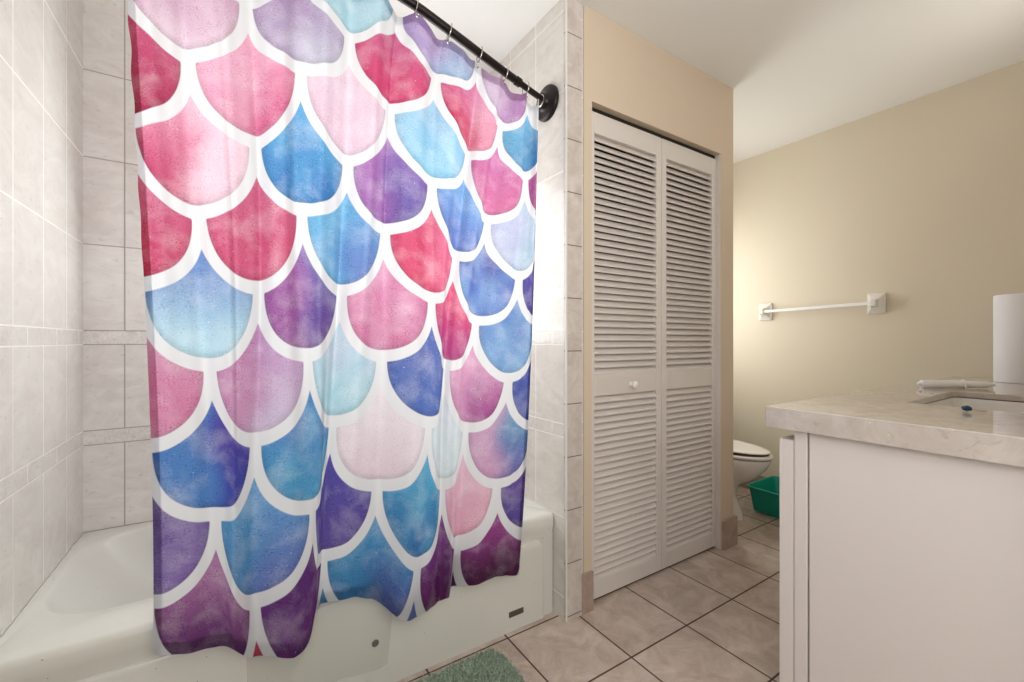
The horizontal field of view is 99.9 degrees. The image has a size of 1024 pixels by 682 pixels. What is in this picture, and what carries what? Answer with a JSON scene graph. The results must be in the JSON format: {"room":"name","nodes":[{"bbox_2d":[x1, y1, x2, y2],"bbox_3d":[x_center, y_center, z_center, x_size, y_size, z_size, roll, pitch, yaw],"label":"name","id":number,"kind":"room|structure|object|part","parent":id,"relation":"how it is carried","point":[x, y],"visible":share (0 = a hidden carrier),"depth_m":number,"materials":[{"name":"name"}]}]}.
{"room":"bathroom","nodes":[
{"label":"bathroom","id":0,"kind":"room"},
{"bbox_2d":[0,0,82,638],"bbox_3d":[-0.626,-0.130,0.033,0.100,2.440,3.735,0,0,-33],"label":"wall","id":1,"kind":"structure","parent":0,"point":[41,41],"depth_m":1.21,"materials":[{"name":"tile"}]},
{"bbox_2d":[83,0,152,532],"bbox_3d":[-0.923,-0.130,2.005,1.538,2.440,0.100,0,0,-33],"label":"wall","id":2,"kind":"structure","parent":0,"point":[117,466],"depth_m":1.58,"materials":[{"name":"tile"}]},
{"bbox_2d":[489,0,582,619],"bbox_3d":[0.018,-0.130,2.056,0.100,2.440,0.835,0,0,-33],"label":"wall","id":3,"kind":"structure","parent":0,"point":[538,58],"depth_m":1.75,"materials":[{"name":"tile"}]},
{"bbox_2d":[397,0,558,121],"bbox_3d":[-0.486,-0.999,1.327,1.537,0.196,0.186,0,0,-33],"label":"shower curtain rod","id":4,"kind":"object","parent":3,"relation":"attached to","point":[548,97],"visible":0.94,"depth_m":1.54,"materials":[{"name":"black metal"}]},
{"bbox_2d":[128,0,538,657],"bbox_3d":[-0.384,-0.092,1.326,1.242,1.920,0.107,0,0,-34],"label":"shower curtain","id":5,"kind":"object","parent":4,"relation":"hanging from","point":[337,201],"visible":1,"depth_m":1.20,"materials":[{"name":"multicoloured fabric"}]},
{"bbox_2d":[446,23,452,39],"bbox_3d":[-0.209,-1.026,1.429,0.017,0.057,0.047,0,0,-33],"label":"curtain ring","id":6,"kind":"object","parent":4,"relation":"hanging from","point":[451,24],"visible":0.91,"depth_m":1.42,"materials":[{"name":"silver metal"}]},
{"bbox_2d":[565,0,566,622],"bbox_3d":[0.210,-0.130,1.666,0.008,2.440,0.008,0,0,-33],"label":"trim","id":7,"kind":"structure","parent":3,"relation":"attached to","point":[565,0],"depth_m":1.66,"materials":[{"name":"white"}]},
{"bbox_2d":[397,486,779,681],"bbox_3d":[0.949,1.130,1.049,3.848,0.080,3.735,0,0,-33],"label":"floor","id":8,"kind":"structure","parent":0,"point":[712,614],"depth_m":1.62,"materials":[{"name":"tile"}]},
{"bbox_2d":[0,497,552,681],"bbox_3d":[-0.683,0.890,1.632,1.534,0.400,0.782,0,0,-33],"label":"bathtub","id":9,"kind":"object","parent":8,"relation":"on","point":[91,620],"visible":0.47,"depth_m":1.30,"materials":[{"name":"ceramic"}]},
{"bbox_3d":[-0.472,0.933,1.315,1.424,0.311,0.012,0,0,-33],"label":"apron panel","id":10,"kind":"part","parent":9,"relation":"part of","materials":[{"name":"ceramic"}]},
{"bbox_3d":[0.016,1.024,1.621,0.065,0.021,0.004,0,0,-33],"label":"maker plate","id":11,"kind":"part","parent":9,"relation":"part of","materials":[{"name":"grey metal"}]},
{"bbox_2d":[410,648,528,681],"bbox_3d":[-0.238,1.077,1.062,0.835,0.025,0.597,0,0,-33],"label":"bath mat","id":12,"kind":"object","parent":8,"relation":"on","point":[490,665],"visible":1,"depth_m":1.40,"materials":[{"name":"green fabric"}]},
{"bbox_2d":[733,439,772,519],"bbox_3d":[1.279,0.703,2.814,0.460,0.775,0.798,0,0,-33],"label":"toilet","id":13,"kind":"object","parent":8,"relation":"on","point":[750,461],"visible":0.29,"depth_m":2.52,"materials":[{"name":"white ceramic"}]},
{"bbox_3d":[1.355,0.650,2.695,0.324,0.017,0.488,0,0,-33],"label":"lid","id":14,"kind":"part","parent":13,"relation":"part of","materials":[{"name":"white ceramic"}]},
{"bbox_3d":[1.357,0.680,2.692,0.372,0.018,0.508,0,0,-33],"label":"seat","id":15,"kind":"part","parent":13,"relation":"part of","materials":[{"name":"white plastic"}]},
{"bbox_2d":[746,476,779,517],"bbox_3d":[1.782,1.006,2.679,0.372,0.159,0.472,0,0,-33],"label":"box","id":16,"kind":"object","parent":8,"relation":"on","point":[765,493],"visible":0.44,"depth_m":2.72,"materials":[{"name":"teal plastic"}]},
{"bbox_2d":[780,397,1023,681],"bbox_3d":[1.694,0.667,1.513,1.883,0.842,0.526,0,0,-33],"label":"vanity cabinet","id":17,"kind":"object","parent":8,"relation":"on","point":[897,564],"visible":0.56,"depth_m":1.01,"materials":[{"name":"beige paint"}]},
{"bbox_3d":[0.966,0.633,1.334,0.464,0.714,0.037,0,0,-33],"label":"door","id":18,"kind":"part","parent":17,"relation":"part of","materials":[{"name":"beige paint"}]},
{"bbox_3d":[1.581,0.667,1.688,1.883,0.842,0.032,0,0,-33],"label":"frame","id":19,"kind":"part","parent":17,"relation":"part of","materials":[{"name":"beige paint"}]},
{"bbox_2d":[765,376,1023,466],"bbox_3d":[1.679,0.215,1.519,1.907,0.057,0.558,0,0,-33],"label":"countertop","id":20,"kind":"structure","parent":17,"relation":"on","point":[898,415],"depth_m":1.08,"materials":[{"name":"stone"}]},
{"bbox_2d":[917,380,995,388],"bbox_3d":[1.748,0.171,1.695,0.272,0.036,0.036,0,0,7],"label":"spindle","id":21,"kind":"object","parent":20,"relation":"on","point":[963,384],"visible":1,"depth_m":1.69,"materials":[{"name":"white plastic"}]},
{"bbox_2d":[961,405,986,411],"bbox_3d":[1.219,0.178,1.132,0.057,0.016,0.018,0,0,13],"label":"bead","id":22,"kind":"object","parent":20,"relation":"on","point":[965,408],"visible":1,"depth_m":1.13,"materials":[{"name":"blue"}]},
{"bbox_2d":[925,397,1023,412],"bbox_3d":[1.512,0.298,1.324,0.591,0.176,0.369,0,0,-33],"label":"sink","id":23,"kind":"object","parent":20,"relation":"in","point":[975,403],"visible":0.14,"depth_m":1.53,"materials":[{"name":"white ceramic"}]},
{"bbox_2d":[993,293,1023,383],"bbox_3d":[2.296,-0.011,1.924,0.190,0.394,0.190,0,0,-33],"label":"paper roll","id":24,"kind":"object","parent":20,"relation":"on","point":[1008,309],"visible":1,"depth_m":1.91,"materials":[{"name":"white paper"}]},
{"bbox_2d":[594,141,625,307],"bbox_3d":[0.478,-0.130,2.320,0.958,2.440,0.580,0,0,-33],"label":"wall","id":25,"kind":"structure","parent":0,"point":[610,147],"depth_m":2.72,"materials":[{"name":"grey"}]},
{"bbox_2d":[583,5,732,572],"bbox_3d":[0.511,-0.130,2.371,1.069,2.440,0.840,0,0,-33],"label":"wall","id":26,"kind":"structure","parent":0,"point":[626,76],"depth_m":1.99,"materials":[{"name":"beige paint"}]},
{"bbox_2d":[564,0,581,621],"bbox_3d":[0.240,-0.130,1.693,0.080,2.440,0.015,0,0,-33],"label":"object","id":27,"kind":"structure","parent":26,"relation":"attached to","point":[574,7],"depth_m":1.68,"materials":[{"name":"tile"}]},
{"bbox_2d":[582,570,593,614],"bbox_3d":[0.302,1.011,1.729,0.062,0.158,0.012,0,0,-33],"label":"baseboard","id":28,"kind":"structure","parent":26,"relation":"attached to","point":[588,577],"depth_m":1.72,"materials":[{"name":"tile"}]},
{"bbox_2d":[592,111,660,598],"bbox_3d":[0.512,0.060,1.898,0.461,2.035,0.062,0,0,-33],"label":"door","id":29,"kind":"structure","parent":26,"relation":"in","point":[626,342],"depth_m":1.90,"materials":[{"name":"beige paint"}]},
{"bbox_3d":[0.539,0.192,1.899,0.033,0.033,0.034,0,0,-33],"label":"knob","id":30,"kind":"part","parent":29,"relation":"part of","materials":[{"name":"white"}]},
{"bbox_2d":[592,107,714,158],"bbox_3d":[0.679,-0.968,2.046,0.904,0.018,0.047,0,0,-33],"label":"door track","id":31,"kind":"object","parent":26,"relation":"attached to","point":[593,109],"visible":0.21,"depth_m":1.99,"materials":[{"name":"black"}]},
{"bbox_2d":[661,139,715,568],"bbox_3d":[0.884,0.060,2.158,0.438,2.035,0.028,0,0,-33],"label":"door","id":32,"kind":"structure","parent":26,"relation":"in","point":[688,337],"depth_m":2.14,"materials":[{"name":"beige paint"}]},
{"bbox_2d":[702,154,719,548],"bbox_3d":[0.680,0.057,2.045,0.916,2.067,0.100,0,0,-33],"label":"door frame","id":33,"kind":"structure","parent":26,"relation":"attached to","point":[717,157],"depth_m":2.26,"materials":[{"name":"beige paint"}]},
{"bbox_2d":[722,515,737,549],"bbox_3d":[0.926,1.015,2.630,0.128,0.150,0.854,0,0,-33],"label":"baseboard","id":34,"kind":"structure","parent":26,"relation":"attached to","point":[730,525],"depth_m":2.27,"materials":[{"name":"tile"}]},
{"bbox_2d":[389,0,1023,163],"bbox_3d":[0.949,-1.390,1.049,3.848,0.080,3.735,0,0,-33],"label":"ceiling","id":35,"kind":"structure","parent":0,"point":[795,70],"depth_m":1.96,"materials":[{"name":"paint"}]},
{"bbox_2d":[733,60,1023,476],"bbox_3d":[2.523,-0.130,2.065,0.100,2.440,3.735,0,0,-33],"label":"wall","id":36,"kind":"structure","parent":0,"point":[919,202],"depth_m":2.54,"materials":[{"name":"beige paint"}]},
{"bbox_2d":[740,475,766,488],"bbox_3d":[1.920,1.030,2.896,0.012,0.120,1.485,0,0,-33],"label":"baseboard","id":37,"kind":"structure","parent":36,"relation":"attached to","point":[760,477],"depth_m":3.15,"materials":[{"name":"tile"}]},
{"bbox_2d":[759,292,885,320],"bbox_3d":[1.957,-0.214,2.786,0.070,0.137,0.720,0,0,-33],"label":"towel bar","id":38,"kind":"object","parent":36,"relation":"attached to","point":[876,302],"visible":1,"depth_m":2.61,"materials":[{"name":"white ceramic"}]}
]}

